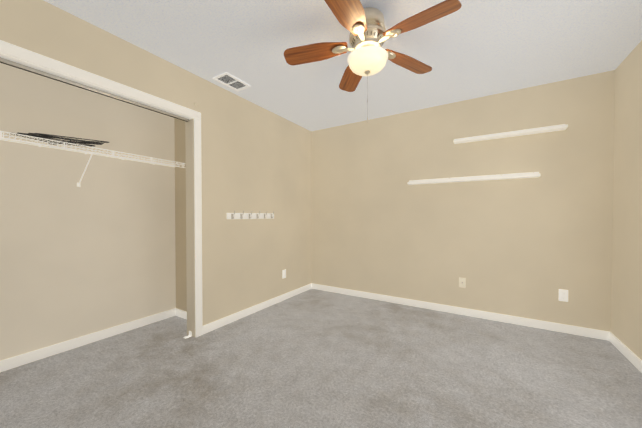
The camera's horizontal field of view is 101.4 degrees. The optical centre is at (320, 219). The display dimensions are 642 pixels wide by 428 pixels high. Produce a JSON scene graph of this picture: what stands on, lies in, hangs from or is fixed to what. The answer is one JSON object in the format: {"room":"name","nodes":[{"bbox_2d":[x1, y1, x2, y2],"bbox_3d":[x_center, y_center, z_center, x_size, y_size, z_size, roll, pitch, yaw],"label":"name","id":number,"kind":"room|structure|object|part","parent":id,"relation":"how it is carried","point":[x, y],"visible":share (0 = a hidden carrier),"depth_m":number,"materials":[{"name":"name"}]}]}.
{"room":"empty bedroom","nodes":[
{"label":"empty bedroom","id":0,"kind":"room"},
{"bbox_2d":[0,63,175,360],"bbox_3d":[-2.296,-0.114,2.045,0.100,2.440,2.470,1,1,32],"label":"wall","id":1,"kind":"structure","parent":0,"point":[94,252],"depth_m":2.27,"materials":[{"name":"beige paint"}]},
{"bbox_2d":[0,131,185,186],"bbox_3d":[-2.120,-0.432,1.932,0.312,0.308,2.269,1,1,32],"label":"wire shelf","id":2,"kind":"object","parent":1,"relation":"attached to","point":[82,151],"visible":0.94,"depth_m":2.16,"materials":[{"name":"white metal"}]},
{"bbox_2d":[10,132,108,146],"bbox_3d":[-2.024,-0.622,2.051,0.201,0.074,0.558,1,1,32],"label":"hangers","id":3,"kind":"object","parent":2,"relation":"on","point":[73,141],"visible":0.83,"depth_m":2.02,"materials":[{"name":"black plastic"}]},
{"bbox_2d":[0,308,186,371],"bbox_3d":[-2.007,1.067,1.884,0.580,0.082,2.270,1,1,32],"label":"baseboard","id":4,"kind":"structure","parent":1,"relation":"attached to","point":[23,359],"depth_m":2.29,"materials":[{"name":"white wood"}]},
{"bbox_2d":[0,0,310,325],"bbox_3d":[-1.272,-0.119,2.389,0.120,2.440,4.112,1,1,32],"label":"wall","id":5,"kind":"structure","parent":0,"point":[255,158],"depth_m":2.75,"materials":[{"name":"beige paint"}]},
{"bbox_2d":[0,57,188,121],"bbox_3d":[-1.711,-0.907,1.672,0.030,0.022,1.812,1,1,32],"label":"track rail","id":6,"kind":"object","parent":5,"relation":"attached to","point":[46,75],"visible":0.96,"depth_m":1.79,"materials":[{"name":"grey metal"}]},
{"bbox_2d":[0,40,202,336],"bbox_3d":[-1.711,0.087,1.686,0.128,2.048,1.868,1,1,32],"label":"door frame","id":7,"kind":"structure","parent":5,"relation":"attached to","point":[190,221],"depth_m":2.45,"materials":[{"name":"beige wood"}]},
{"bbox_2d":[226,211,273,218],"bbox_3d":[-0.769,-0.051,3.026,0.068,0.091,0.718,1,1,32],"label":"hook rail","id":8,"kind":"object","parent":5,"relation":"attached to","point":[243,215],"visible":1,"depth_m":2.98,"materials":[{"name":"white"}]},
{"bbox_2d":[203,283,311,333],"bbox_3d":[-0.645,1.047,3.294,0.013,0.082,1.857,1,1,32],"label":"baseboard","id":9,"kind":"structure","parent":5,"relation":"attached to","point":[209,327],"depth_m":3.03,"materials":[{"name":"white wood"}]},
{"bbox_2d":[282,269,285,278],"bbox_3d":[-0.495,0.734,3.537,0.008,0.115,0.070,1,1,32],"label":"outlet","id":10,"kind":"object","parent":5,"relation":"attached to","point":[283,273],"visible":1,"depth_m":3.53,"materials":[{"name":"white plastic"}]},
{"bbox_2d":[174,118,186,311],"bbox_3d":[-1.384,-0.126,2.874,0.620,2.440,0.100,1,1,32],"label":"wall","id":11,"kind":"structure","parent":0,"point":[180,218],"depth_m":2.93,"materials":[{"name":"beige paint"}]},
{"bbox_2d":[0,289,641,427],"bbox_3d":[-0.179,1.160,1.732,4.290,0.100,4.272,1,1,32],"label":"floor","id":12,"kind":"structure","parent":0,"point":[312,358],"depth_m":1.85,"materials":[{"name":"carpet"}]},
{"bbox_2d":[44,0,641,130],"bbox_3d":[-0.179,-1.379,1.695,4.290,0.100,4.272,1,1,32],"label":"ceiling","id":13,"kind":"structure","parent":0,"point":[470,49],"depth_m":2.00,"materials":[{"name":"white paint"}]},
{"bbox_2d":[212,72,250,90],"bbox_3d":[-0.866,-1.336,2.563,0.198,0.012,0.300,1,1,32],"label":"ceiling vent","id":14,"kind":"object","parent":13,"relation":"in","point":[231,81],"visible":1,"depth_m":2.55,"materials":[{"name":"white metal"}]},
{"bbox_2d":[284,0,461,122],"bbox_3d":[0.299,-0.981,1.687,1.073,0.696,1.053,1,1,32],"label":"ceiling fan","id":15,"kind":"object","parent":13,"relation":"hanging from","point":[370,35],"visible":1,"depth_m":1.63,"materials":[{"name":"brown wood"}]},
{"label":"blade","id":16,"kind":"part","parent":15,"relation":"part of","materials":[{"name":"brown wood"}]},
{"label":"blade","id":17,"kind":"part","parent":15,"relation":"part of","materials":[{"name":"brown wood"}]},
{"bbox_3d":[0.248,-1.125,2.055,0.144,0.006,0.428,11,-6,-8],"label":"blade","id":18,"kind":"part","parent":15,"relation":"part of","materials":[{"name":"brown wood"}]},
{"bbox_3d":[0.304,-1.008,1.719,0.264,0.085,0.264,1,1,32],"label":"lamp shade","id":19,"kind":"part","parent":15,"relation":"part of","materials":[{"name":"beige glass"}]},
{"bbox_3d":[0.608,-1.123,1.875,0.428,0.006,0.144,5,9,-27],"label":"blade","id":20,"kind":"part","parent":15,"relation":"part of","materials":[{"name":"brown wood"}]},
{"bbox_3d":[0.548,-1.117,1.476,0.428,0.006,0.144,7,17,44],"label":"blade","id":21,"kind":"part","parent":15,"relation":"part of","materials":[{"name":"brown wood"}]},
{"bbox_2d":[311,70,614,331],"bbox_3d":[0.918,-0.135,3.488,4.290,2.440,0.100,1,1,32],"label":"wall","id":22,"kind":"structure","parent":0,"point":[529,248],"depth_m":2.90,"materials":[{"name":"beige paint"}]},
{"bbox_2d":[312,283,607,339],"bbox_3d":[1.224,1.047,3.250,3.240,0.082,0.013,1,1,32],"label":"baseboard","id":23,"kind":"structure","parent":22,"relation":"attached to","point":[587,332],"depth_m":2.92,"materials":[{"name":"white wood"}]},
{"bbox_2d":[459,277,465,287],"bbox_3d":[1.613,0.723,3.001,0.070,0.115,0.018,1,1,32],"label":"outlet plate","id":24,"kind":"object","parent":22,"relation":"attached to","point":[462,282],"visible":1,"depth_m":3.00,"materials":[{"name":"beige plastic"}]},
{"bbox_2d":[407,172,539,184],"bbox_3d":[1.622,-0.455,2.930,1.266,0.056,0.100,1,1,32],"label":"ledge","id":25,"kind":"object","parent":22,"relation":"attached to","point":[483,177],"visible":1,"depth_m":2.88,"materials":[{"name":"white"}]},
{"bbox_2d":[453,124,567,143],"bbox_3d":[1.919,-0.893,2.740,0.956,0.056,0.100,1,1,32],"label":"ledge","id":26,"kind":"object","parent":22,"relation":"attached to","point":[516,133],"visible":1,"depth_m":2.69,"materials":[{"name":"white"}]},
{"bbox_2d":[559,289,567,301],"bbox_3d":[2.352,0.737,2.550,0.070,0.115,0.008,1,1,32],"label":"outlet","id":27,"kind":"object","parent":22,"relation":"attached to","point":[563,295],"visible":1,"depth_m":2.55,"materials":[{"name":"white plastic"}]},
{"bbox_2d":[611,40,641,359],"bbox_3d":[1.590,-0.093,0.591,0.100,2.440,4.222,1,1,32],"label":"wall","id":28,"kind":"structure","parent":0,"point":[626,305],"depth_m":2.12,"materials":[{"name":"beige paint"}]},
{"bbox_2d":[608,331,641,372],"bbox_3d":[1.555,1.085,0.660,0.013,0.082,4.072,1,1,32],"label":"baseboard","id":29,"kind":"structure","parent":28,"relation":"attached to","point":[627,352],"depth_m":2.10,"materials":[{"name":"white wood"}]}
]}

